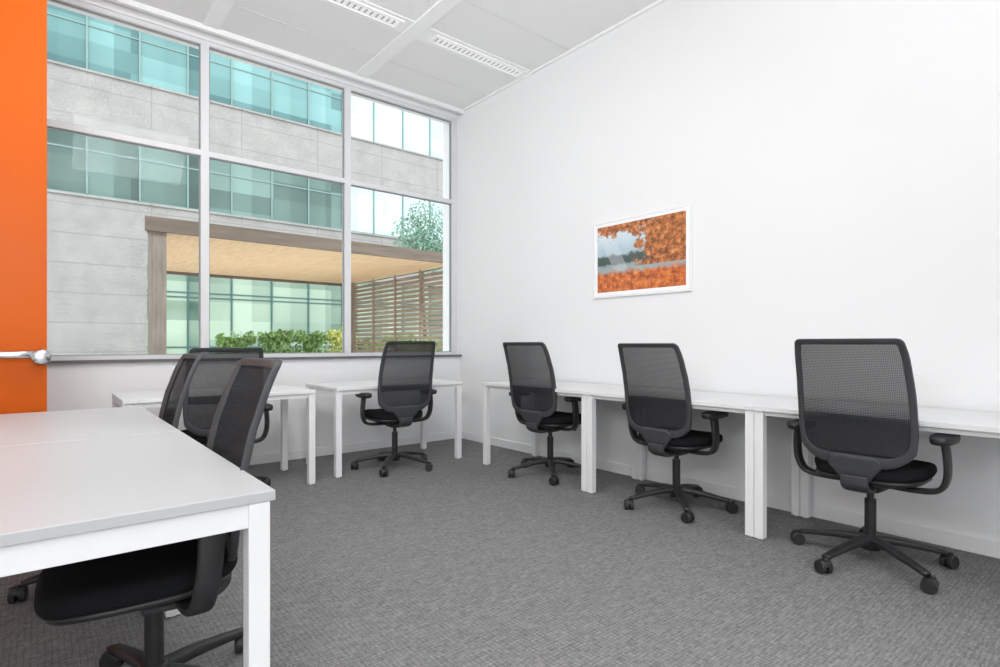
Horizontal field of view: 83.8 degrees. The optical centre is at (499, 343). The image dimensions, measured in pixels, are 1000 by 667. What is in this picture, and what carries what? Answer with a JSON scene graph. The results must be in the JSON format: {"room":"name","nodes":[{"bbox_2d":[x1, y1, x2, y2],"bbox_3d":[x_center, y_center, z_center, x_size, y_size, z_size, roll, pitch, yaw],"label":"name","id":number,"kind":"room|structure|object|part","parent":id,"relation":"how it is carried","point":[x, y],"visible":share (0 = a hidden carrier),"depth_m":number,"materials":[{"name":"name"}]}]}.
{"room":"open-plan office","nodes":[
{"label":"open-plan office","id":0,"kind":"room"},
{"bbox_2d":[47,0,459,454],"bbox_3d":[-2.945,-0.810,4.674,6.200,3.820,0.260,0,0,-39],"label":"wall","id":1,"kind":"structure","parent":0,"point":[70,386],"depth_m":5.31,"materials":[{"name":"paint"}]},
{"bbox_2d":[47,0,204,360],"bbox_3d":[-3.116,-1.268,4.488,1.320,2.785,0.070,0,0,-39],"label":"window","id":2,"kind":"structure","parent":1,"relation":"attached to","point":[51,124],"depth_m":4.69,"materials":[{"name":"paint"}]},
{"bbox_2d":[48,355,461,363],"bbox_3d":[-2.879,0.135,4.593,6.200,0.020,0.130,0,0,-39],"label":"window sill","id":3,"kind":"structure","parent":1,"relation":"attached to","point":[325,357],"depth_m":4.60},
{"bbox_2d":[205,41,347,356],"bbox_3d":[-2.095,-1.268,5.329,1.325,2.785,0.070,0,0,-39],"label":"window","id":4,"kind":"structure","parent":1,"relation":"attached to","point":[343,181],"depth_m":5.27,"materials":[{"name":"paint"}]},
{"bbox_2d":[249,431,454,464],"bbox_3d":[-2.864,1.058,4.564,6.186,0.085,0.014,0,0,-39],"label":"baseboard","id":5,"kind":"structure","parent":1,"relation":"attached to","point":[329,450],"depth_m":5.68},
{"bbox_2d":[348,85,456,355],"bbox_3d":[-1.058,-1.268,6.184,1.365,2.785,0.070,0,0,-39],"label":"window","id":6,"kind":"structure","parent":1,"relation":"attached to","point":[452,201],"depth_m":6.34,"materials":[{"name":"paint"}]},
{"bbox_2d":[106,0,657,112],"bbox_3d":[-0.481,-2.780,1.684,6.500,0.120,8.210,0,0,-39],"label":"ceiling","id":7,"kind":"structure","parent":0,"point":[566,23],"depth_m":4.83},
{"bbox_2d":[202,0,235,29],"bbox_3d":[-0.009,-2.714,1.772,0.130,0.012,7.745,0,0,-39],"label":"ceiling strip","id":8,"kind":"object","parent":7,"relation":"attached to","point":[219,10],"visible":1,"depth_m":4.56,"materials":[{"name":"white metal"}]},
{"bbox_2d":[108,0,464,114],"bbox_3d":[-2.812,-2.697,4.512,6.200,0.045,0.040,0,0,-39],"label":"rail","id":9,"kind":"object","parent":7,"relation":"attached to","point":[145,8],"visible":1,"depth_m":5.11,"materials":[{"name":"white metal"}]},
{"bbox_2d":[326,0,404,28],"bbox_3d":[-1.253,-2.709,4.397,1.060,0.010,0.134,0,0,-39],"label":"recessed light","id":10,"kind":"object","parent":7,"relation":"in","point":[352,5],"visible":1,"depth_m":4.55,"materials":[{"name":"white metal"}]},
{"bbox_2d":[233,0,567,95],"bbox_3d":[-1.729,-2.719,3.175,6.170,0.003,2.524,0,0,-39],"label":"joint","id":11,"kind":"object","parent":7,"relation":"attached to","point":[466,0],"visible":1,"depth_m":4.91,"materials":[{"name":"white metal"}]},
{"bbox_2d":[355,0,462,77],"bbox_3d":[1.056,-2.714,2.649,0.130,0.012,7.745,0,0,-39],"label":"ceiling strip","id":12,"kind":"object","parent":7,"relation":"attached to","point":[442,7],"visible":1,"depth_m":4.90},
{"bbox_2d":[320,0,530,78],"bbox_3d":[-2.136,-2.717,3.669,6.170,0.006,0.220,0,0,-39],"label":"ceiling strip","id":13,"kind":"object","parent":7,"relation":"attached to","point":[427,35],"visible":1,"depth_m":4.90,"materials":[{"name":"white metal"}]},
{"bbox_2d":[429,35,525,77],"bbox_3d":[-0.188,-2.709,5.275,1.060,0.010,0.134,0,0,-39],"label":"recessed light","id":14,"kind":"object","parent":7,"relation":"in","point":[437,40],"visible":1,"depth_m":5.24,"materials":[{"name":"white metal"}]},
{"bbox_2d":[463,0,666,110],"bbox_3d":[2.048,-2.710,3.466,0.030,0.020,7.745,0,0,-39],"label":"ceiling strip","id":15,"kind":"object","parent":7,"relation":"attached to","point":[653,5],"visible":1,"depth_m":5.12,"materials":[{"name":"white metal"}]},
{"bbox_2d":[0,438,999,666],"bbox_3d":[-0.449,1.150,1.645,6.200,0.100,8.110,0,0,-39],"label":"floor","id":16,"kind":"structure","parent":0,"point":[462,562],"depth_m":2.51,"materials":[{"name":"carpet"}]},
{"bbox_2d":[0,0,51,413],"bbox_3d":[-3.091,-0.809,2.606,1.545,3.818,0.167,0,0,-39],"label":"door","id":17,"kind":"structure","parent":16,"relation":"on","point":[25,357],"depth_m":3.04,"materials":[{"name":"orange paint"}]},
{"bbox_3d":[-2.655,0.072,2.926,0.465,0.090,0.107,0,0,-39],"label":"handle","id":18,"kind":"part","parent":17,"relation":"part of","materials":[{"name":"silver metal"}]},
{"bbox_2d":[0,406,179,446],"bbox_3d":[-2.017,0.730,2.521,0.800,0.740,1.202,0,0,-39],"label":"office desk","id":19,"kind":"object","parent":16,"relation":"on","point":[16,429],"visible":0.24,"depth_m":2.49,"materials":[{"name":"grey laminate"}]},
{"bbox_2d":[7,353,202,603],"bbox_3d":[-1.797,0.574,2.584,0.730,1.048,0.734,0,0,-37],"label":"office chair","id":20,"kind":"object","parent":16,"relation":"on","point":[175,393],"visible":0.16,"depth_m":2.81,"materials":[{"name":"black plastic"}]},
{"bbox_3d":[-1.579,0.341,2.755,0.142,0.545,0.468,0,0,-37],"label":"backrest","id":21,"kind":"part","parent":20,"relation":"part of","materials":[{"name":"black fabric"}]},
{"bbox_3d":[-1.580,0.352,2.755,0.177,0.605,0.504,0,0,-37],"label":"backrest frame","id":22,"kind":"part","parent":20,"relation":"part of","materials":[{"name":"black plastic"}]},
{"bbox_2d":[0,431,274,666],"bbox_3d":[-1.244,0.730,1.583,0.800,0.740,1.202,0,0,-39],"label":"office desk","id":23,"kind":"object","parent":16,"relation":"on","point":[66,502],"visible":1,"depth_m":1.35,"materials":[{"name":"grey laminate"}]},
{"bbox_3d":[-1.244,0.414,1.583,0.776,0.059,1.186,0,0,-39],"label":"desk frame","id":24,"kind":"part","parent":23,"relation":"part of","materials":[{"name":"metal"}]},
{"bbox_3d":[-1.329,0.743,2.257,0.050,0.714,0.050,0,0,-39],"label":"leg","id":25,"kind":"part","parent":23,"relation":"part of","materials":[{"name":"metal"}]},
{"bbox_3d":[-0.599,0.743,1.371,0.050,0.714,0.050,0,0,-39],"label":"leg","id":26,"kind":"part","parent":23,"relation":"part of","materials":[{"name":"metal"}]},
{"bbox_2d":[34,358,281,666],"bbox_3d":[-1.060,0.574,1.665,0.717,1.048,0.732,0,0,-37],"label":"office chair","id":27,"kind":"object","parent":16,"relation":"on","point":[188,576],"visible":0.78,"depth_m":1.59,"materials":[{"name":"black fabric"}]},
{"bbox_2d":[34,538,237,620],"bbox_3d":[-1.062,0.659,1.653,0.490,0.081,0.490,0,0,-37],"label":"seat cushion","id":28,"kind":"object","parent":27,"relation":"on","point":[128,582],"depth_m":1.48,"materials":[{"name":"black fabric"}]},
{"bbox_3d":[-0.858,0.611,1.553,0.278,0.258,0.081,0,0,42],"label":"armrest","id":29,"kind":"part","parent":27,"relation":"part of","materials":[{"name":"black plastic"}]},
{"bbox_3d":[-0.841,0.341,1.823,0.142,0.545,0.468,0,0,-37],"label":"backrest","id":30,"kind":"part","parent":27,"relation":"part of","materials":[{"name":"black fabric"}]},
{"bbox_3d":[-0.841,0.352,1.823,0.177,0.605,0.504,0,0,-37],"label":"backrest frame","id":31,"kind":"part","parent":27,"relation":"part of","materials":[{"name":"black plastic"}]},
{"bbox_2d":[112,385,315,484],"bbox_3d":[-2.144,0.730,4.220,1.257,0.740,0.700,0,0,-39],"label":"office desk","id":32,"kind":"object","parent":16,"relation":"on","point":[147,399],"visible":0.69,"depth_m":4.33,"materials":[{"name":"laminate"}]},
{"bbox_3d":[-2.808,0.743,4.078,0.050,0.714,0.050,0,0,-39],"label":"leg","id":33,"kind":"part","parent":32,"relation":"part of","materials":[{"name":"metal"}]},
{"bbox_3d":[-2.410,0.743,3.595,0.050,0.714,0.050,0,0,-39],"label":"leg","id":34,"kind":"part","parent":32,"relation":"part of","materials":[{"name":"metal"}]},
{"bbox_3d":[-2.144,0.402,4.220,1.245,0.034,0.660,0,0,-39],"label":"desk frame","id":35,"kind":"part","parent":32,"relation":"part of","materials":[{"name":"metal"}]},
{"bbox_3d":[-1.877,0.743,4.846,0.050,0.714,0.050,0,0,-39],"label":"leg","id":36,"kind":"part","parent":32,"relation":"part of","materials":[{"name":"metal"}]},
{"bbox_3d":[-1.479,0.743,4.362,0.050,0.714,0.050,0,0,-39],"label":"leg","id":37,"kind":"part","parent":32,"relation":"part of","materials":[{"name":"metal"}]},
{"bbox_2d":[180,348,272,485],"bbox_3d":[-2.039,0.561,4.050,0.737,1.073,0.750,0,0,-37],"label":"office chair","id":38,"kind":"object","parent":16,"relation":"on","point":[209,380],"visible":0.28,"depth_m":3.77,"materials":[{"name":"black fabric"}]},
{"bbox_2d":[180,430,207,443],"bbox_3d":[-2.066,0.664,4.064,0.490,0.081,0.490,0,0,-37],"label":"seat cushion","id":39,"kind":"object","parent":38,"relation":"on","point":[202,437],"depth_m":3.80,"materials":[{"name":"black fabric"}]},
{"bbox_3d":[-1.875,0.328,3.815,0.504,0.605,0.177,0,0,-37],"label":"backrest frame","id":40,"kind":"part","parent":38,"relation":"part of","materials":[{"name":"black plastic"}]},
{"bbox_3d":[-1.875,0.316,3.815,0.468,0.545,0.142,0,0,-37],"label":"backrest","id":41,"kind":"part","parent":38,"relation":"part of","materials":[{"name":"black fabric"}]},
{"bbox_3d":[-1.861,0.616,4.132,0.278,0.258,0.081,0,0,-27],"label":"armrest","id":42,"kind":"part","parent":38,"relation":"part of","materials":[{"name":"black plastic"}]},
{"bbox_2d":[305,379,461,477],"bbox_3d":[-1.068,0.730,5.210,1.257,0.740,0.700,0,0,-39],"label":"office desk","id":43,"kind":"object","parent":16,"relation":"on","point":[337,389],"visible":0.72,"depth_m":4.95,"materials":[{"name":"laminate"}]},
{"bbox_3d":[-1.733,0.743,5.068,0.050,0.714,0.050,0,0,-39],"label":"leg","id":44,"kind":"part","parent":43,"relation":"part of","materials":[{"name":"metal"}]},
{"bbox_3d":[-1.335,0.743,4.585,0.050,0.714,0.050,0,0,-39],"label":"leg","id":45,"kind":"part","parent":43,"relation":"part of","materials":[{"name":"metal"}]},
{"bbox_3d":[-1.068,0.402,5.210,1.245,0.034,0.660,0,0,-39],"label":"desk frame","id":46,"kind":"part","parent":43,"relation":"part of","materials":[{"name":"metal"}]},
{"bbox_3d":[-0.801,0.743,5.836,0.050,0.714,0.050,0,0,-39],"label":"leg","id":47,"kind":"part","parent":43,"relation":"part of","materials":[{"name":"metal"}]},
{"bbox_3d":[-0.403,0.743,5.353,0.050,0.714,0.050,0,0,-39],"label":"leg","id":48,"kind":"part","parent":43,"relation":"part of","materials":[{"name":"metal"}]},
{"bbox_2d":[351,341,436,476],"bbox_3d":[-0.935,0.536,4.964,0.731,1.123,0.756,0,0,-35],"label":"office chair","id":49,"kind":"object","parent":16,"relation":"on","point":[405,377],"visible":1,"depth_m":4.75,"materials":[{"name":"black plastic"}]},
{"bbox_3d":[-1.078,0.576,4.804,0.081,0.258,0.278,0,0,44],"label":"armrest","id":50,"kind":"part","parent":49,"relation":"part of","materials":[{"name":"black plastic"}]},
{"bbox_2d":[365,409,422,419],"bbox_3d":[-0.954,0.624,4.981,0.490,0.081,0.490,0,0,-35],"label":"seat cushion","id":51,"kind":"object","parent":49,"relation":"on","point":[370,414],"depth_m":4.76,"materials":[{"name":"black fabric"}]},
{"bbox_3d":[-0.771,0.278,4.725,0.504,0.605,0.177,0,0,-35],"label":"backrest frame","id":52,"kind":"part","parent":49,"relation":"part of","materials":[{"name":"black plastic"}]},
{"bbox_3d":[-0.771,0.266,4.725,0.468,0.545,0.142,0,0,-35],"label":"backrest","id":53,"kind":"part","parent":49,"relation":"part of","materials":[{"name":"black fabric"}]},
{"bbox_3d":[-0.746,0.576,5.041,0.278,0.258,0.081,0,0,-25],"label":"armrest","id":54,"kind":"part","parent":49,"relation":"part of","materials":[{"name":"black plastic"}]},
{"bbox_2d":[503,342,580,485],"bbox_3d":[0.417,0.541,4.701,0.750,1.113,0.737,0,0,-43],"label":"office chair","id":55,"kind":"object","parent":16,"relation":"on","point":[532,381],"visible":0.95,"depth_m":4.49,"materials":[{"name":"black plastic"}]},
{"bbox_3d":[0.253,0.576,4.810,0.278,0.258,0.081,0,0,36],"label":"armrest","id":56,"kind":"part","parent":55,"relation":"part of","materials":[{"name":"black plastic"}]},
{"bbox_3d":[0.217,0.276,4.495,0.142,0.545,0.468,0,0,-43],"label":"backrest","id":57,"kind":"part","parent":55,"relation":"part of","materials":[{"name":"black fabric"}]},
{"bbox_3d":[0.218,0.287,4.495,0.177,0.605,0.504,0,0,-43],"label":"backrest frame","id":58,"kind":"part","parent":55,"relation":"part of","materials":[{"name":"black plastic"}]},
{"bbox_2d":[521,411,580,424],"bbox_3d":[0.445,0.624,4.711,0.490,0.081,0.490,0,0,-43],"label":"seat cushion","id":59,"kind":"object","parent":55,"relation":"on","point":[558,418],"depth_m":4.49,"materials":[{"name":"black fabric"}]},
{"bbox_3d":[0.534,0.576,4.514,0.081,0.258,0.278,0,0,-33],"label":"armrest","id":60,"kind":"part","parent":55,"relation":"part of","materials":[{"name":"black plastic"}]},
{"bbox_2d":[482,381,636,491],"bbox_3d":[0.494,0.725,4.809,0.680,0.750,1.250,0,0,-39],"label":"office desk","id":61,"kind":"object","parent":16,"relation":"on","point":[574,389],"visible":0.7,"depth_m":4.59,"materials":[{"name":"laminate"}]},
{"bbox_3d":[-0.121,0.738,5.079,0.050,0.724,0.050,0,0,-39],"label":"leg","id":62,"kind":"part","parent":61,"relation":"part of","materials":[{"name":"metal"}]},
{"bbox_3d":[0.494,0.388,4.809,0.620,0.026,1.237,0,0,-39],"label":"desk frame","id":63,"kind":"part","parent":61,"relation":"part of","materials":[{"name":"metal"}]},
{"bbox_3d":[0.346,0.738,5.465,0.050,0.724,0.050,0,0,-39],"label":"leg","id":64,"kind":"part","parent":61,"relation":"part of","materials":[{"name":"metal"}]},
{"bbox_3d":[0.641,0.738,4.154,0.050,0.724,0.050,0,0,-39],"label":"leg","id":65,"kind":"part","parent":61,"relation":"part of","materials":[{"name":"metal"}]},
{"bbox_3d":[1.109,0.738,4.540,0.050,0.724,0.050,0,0,-39],"label":"leg","id":66,"kind":"part","parent":61,"relation":"part of","materials":[{"name":"metal"}]},
{"bbox_2d":[618,343,737,523],"bbox_3d":[1.190,0.546,3.782,0.751,1.103,0.736,0,0,-39],"label":"office chair","id":67,"kind":"object","parent":16,"relation":"on","point":[658,407],"visible":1,"depth_m":3.59,"materials":[{"name":"black plastic"}]},
{"bbox_3d":[1.035,0.586,3.905,0.278,0.258,0.081,0,0,41],"label":"armrest","id":68,"kind":"part","parent":67,"relation":"part of","materials":[{"name":"black plastic"}]},
{"bbox_3d":[0.972,0.285,3.594,0.142,0.545,0.468,0,0,-38],"label":"backrest","id":69,"kind":"part","parent":67,"relation":"part of","materials":[{"name":"black fabric"}]},
{"bbox_3d":[0.972,0.297,3.594,0.177,0.605,0.504,0,0,-38],"label":"backrest frame","id":70,"kind":"part","parent":67,"relation":"part of","materials":[{"name":"black plastic"}]},
{"bbox_2d":[638,430,722,446],"bbox_3d":[1.218,0.634,3.789,0.490,0.081,0.490,0,0,-38],"label":"seat cushion","id":71,"kind":"object","parent":67,"relation":"on","point":[694,438],"depth_m":3.57,"materials":[{"name":"black fabric"}]},
{"bbox_3d":[1.289,0.586,3.586,0.081,0.258,0.278,0,0,-28],"label":"armrest","id":72,"kind":"part","parent":67,"relation":"part of","materials":[{"name":"black plastic"}]},
{"bbox_2d":[586,388,799,536],"bbox_3d":[1.290,0.725,3.843,0.680,0.750,1.250,0,0,-39],"label":"office desk","id":73,"kind":"object","parent":16,"relation":"on","point":[716,401],"visible":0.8,"depth_m":3.56,"materials":[{"name":"laminate"}]},
{"bbox_3d":[0.675,0.738,4.113,0.050,0.724,0.050,0,0,-39],"label":"leg","id":74,"kind":"part","parent":73,"relation":"part of","materials":[{"name":"metal"}]},
{"bbox_3d":[1.143,0.738,4.498,0.050,0.724,0.050,0,0,-39],"label":"leg","id":75,"kind":"part","parent":73,"relation":"part of","materials":[{"name":"metal"}]},
{"bbox_3d":[1.290,0.388,3.843,0.620,0.026,1.237,0,0,-39],"label":"desk frame","id":76,"kind":"part","parent":73,"relation":"part of","materials":[{"name":"metal"}]},
{"bbox_3d":[1.438,0.738,3.188,0.050,0.724,0.050,0,0,-39],"label":"leg","id":77,"kind":"part","parent":73,"relation":"part of","materials":[{"name":"metal"}]},
{"bbox_3d":[1.905,0.738,3.573,0.050,0.724,0.050,0,0,-39],"label":"leg","id":78,"kind":"part","parent":73,"relation":"part of","materials":[{"name":"metal"}]},
{"bbox_2d":[787,338,960,594],"bbox_3d":[1.855,0.536,2.818,0.731,1.123,0.741,0,0,-39],"label":"office chair","id":79,"kind":"object","parent":16,"relation":"on","point":[858,407],"visible":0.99,"depth_m":2.63,"materials":[{"name":"black plastic"}]},
{"bbox_3d":[1.708,0.576,2.942,0.278,0.258,0.081,0,0,40],"label":"armrest","id":80,"kind":"part","parent":79,"relation":"part of","materials":[{"name":"black plastic"}]},
{"bbox_3d":[1.650,0.266,2.630,0.142,0.545,0.468,0,0,-39],"label":"backrest","id":81,"kind":"part","parent":79,"relation":"part of","materials":[{"name":"black fabric"}]},
{"bbox_3d":[1.650,0.278,2.630,0.177,0.605,0.504,0,0,-39],"label":"backrest frame","id":82,"kind":"part","parent":79,"relation":"part of","materials":[{"name":"black plastic"}]},
{"bbox_2d":[814,456,936,482],"bbox_3d":[1.892,0.624,2.830,0.490,0.081,0.490,0,0,-39],"label":"seat cushion","id":83,"kind":"object","parent":79,"relation":"on","point":[916,471],"depth_m":2.62,"materials":[{"name":"black fabric"}]},
{"bbox_3d":[1.967,0.576,2.627,0.081,0.258,0.278,0,0,-29],"label":"armrest","id":84,"kind":"part","parent":79,"relation":"part of","materials":[{"name":"black plastic"}]},
{"bbox_2d":[753,400,999,539],"bbox_3d":[2.087,0.725,2.877,0.680,0.750,1.250,0,0,-39],"label":"office desk","id":85,"kind":"object","parent":16,"relation":"on","point":[939,420],"visible":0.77,"depth_m":3.10,"materials":[{"name":"laminate"}]},
{"bbox_3d":[1.471,0.738,3.147,0.050,0.724,0.050,0,0,-39],"label":"leg","id":86,"kind":"part","parent":85,"relation":"part of","materials":[{"name":"metal"}]},
{"bbox_3d":[1.939,0.738,3.532,0.050,0.724,0.050,0,0,-39],"label":"leg","id":87,"kind":"part","parent":85,"relation":"part of","materials":[{"name":"metal"}]},
{"bbox_3d":[2.087,0.388,2.877,0.620,0.026,1.237,0,0,-39],"label":"desk frame","id":88,"kind":"part","parent":85,"relation":"part of","materials":[{"name":"metal"}]},
{"bbox_2d":[443,0,999,541],"bbox_3d":[1.969,-0.810,3.703,0.150,3.820,8.210,0,0,-39],"label":"wall","id":89,"kind":"structure","parent":0,"point":[837,162],"depth_m":3.84,"materials":[{"name":"paint"}]},
{"bbox_2d":[593,203,692,298],"bbox_3d":[1.140,-0.733,4.575,0.019,0.665,0.970,0,0,-39],"label":"framed picture","id":90,"kind":"object","parent":89,"relation":"attached to","point":[647,253],"visible":1,"depth_m":4.52},
{"bbox_2d":[462,431,999,558],"bbox_3d":[2.021,1.058,3.512,0.014,0.085,7.850,0,0,-39],"label":"baseboard","id":91,"kind":"structure","parent":89,"relation":"attached to","point":[977,545],"depth_m":3.50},
{"label":"outside","id":92,"kind":"structure","parent":0,"visible":0},
{"bbox_3d":[-16.329,1.170,35.533,100.000,0.100,64.390,0,0,-39],"label":"ground","id":93,"kind":"structure","parent":92,"visible":0},
{"bbox_2d":[215,331,256,347],"bbox_3d":[-6.658,0.393,14.041,0.910,1.492,0.917,0,0,-6],"label":"bush","id":94,"kind":"object","parent":93,"relation":"on","point":[222,341],"visible":0.47,"depth_m":13.99,"materials":[{"name":"green plant"}]},
{"bbox_2d":[47,4,442,354],"bbox_3d":[-6.893,-6.900,24.085,48.000,16.000,6.060,0,0,-39],"label":"office building","id":95,"kind":"structure","parent":93,"relation":"on","point":[102,75],"depth_m":17.79,"materials":[{"name":"concrete"}]},
{"bbox_2d":[257,329,296,352],"bbox_3d":[-5.840,0.357,14.576,0.977,1.526,0.923,0,0,-9],"label":"bush","id":96,"kind":"object","parent":93,"relation":"on","point":[281,338],"visible":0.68,"depth_m":14.45,"materials":[{"name":"green plant"}]},
{"bbox_2d":[145,215,442,353],"bbox_3d":[-4.341,-0.318,11.131,5.260,2.875,4.820,0,0,-39],"label":"wooden canopy","id":97,"kind":"object","parent":93,"relation":"on","point":[173,244],"visible":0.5,"depth_m":10.41,"materials":[{"name":"brown wood"}]},
{"bbox_3d":[-4.816,-0.220,7.824,0.200,2.680,0.200,0,0,-39],"label":"post","id":98,"kind":"part","parent":97,"relation":"part of","materials":[{"name":"brown wood"}]},
{"bbox_3d":[-3.841,-0.220,14.329,0.200,2.680,0.200,0,0,-39],"label":"post","id":99,"kind":"part","parent":97,"relation":"part of","materials":[{"name":"brown wood"}]},
{"bbox_2d":[294,329,328,352],"bbox_3d":[-5.137,0.365,15.208,0.936,1.536,0.899,0,0,-12],"label":"bush","id":100,"kind":"object","parent":93,"relation":"on","point":[310,342],"visible":0.55,"depth_m":15.06,"materials":[{"name":"green plant"}]},
{"bbox_2d":[326,327,356,351],"bbox_3d":[-4.468,0.302,15.830,1.044,1.661,0.894,0,0,-39],"label":"bush","id":101,"kind":"object","parent":93,"relation":"on","point":[335,337],"visible":0.34,"depth_m":15.61,"materials":[{"name":"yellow plant"}]},
{"bbox_2d":[357,335,391,349],"bbox_3d":[-3.716,0.438,16.422,1.037,1.437,0.860,0,0,-39],"label":"bush","id":102,"kind":"object","parent":93,"relation":"on","point":[385,335],"visible":0.16,"depth_m":16.34,"materials":[{"name":"green plant"}]},
{"bbox_2d":[389,335,417,340],"bbox_3d":[-2.948,0.401,16.984,1.008,1.497,0.882,0,0,-39],"label":"bush","id":103,"kind":"object","parent":93,"relation":"on","point":[390,335],"visible":0.12,"depth_m":16.90,"materials":[{"name":"green plant"}]},
{"bbox_2d":[391,200,442,339],"bbox_3d":[-2.769,-1.995,19.845,2.484,6.230,1.389,0,0,-39],"label":"tree","id":104,"kind":"object","parent":93,"relation":"on","point":[418,228],"visible":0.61,"depth_m":19.69,"materials":[{"name":"green plant"}]},
{"bbox_3d":[-2.769,-3.718,19.845,2.484,2.783,1.389,0,0,-39],"label":"crown","id":105,"kind":"part","parent":104,"relation":"part of","materials":[{"name":"green plant"}]},
{"bbox_2d":[422,339,441,350],"bbox_3d":[-2.269,0.473,17.621,1.008,1.321,0.884,0,0,-39],"label":"bush","id":106,"kind":"object","parent":93,"relation":"on","point":[424,339],"visible":0.07,"depth_m":17.68,"materials":[{"name":"green plant"}]}
]}

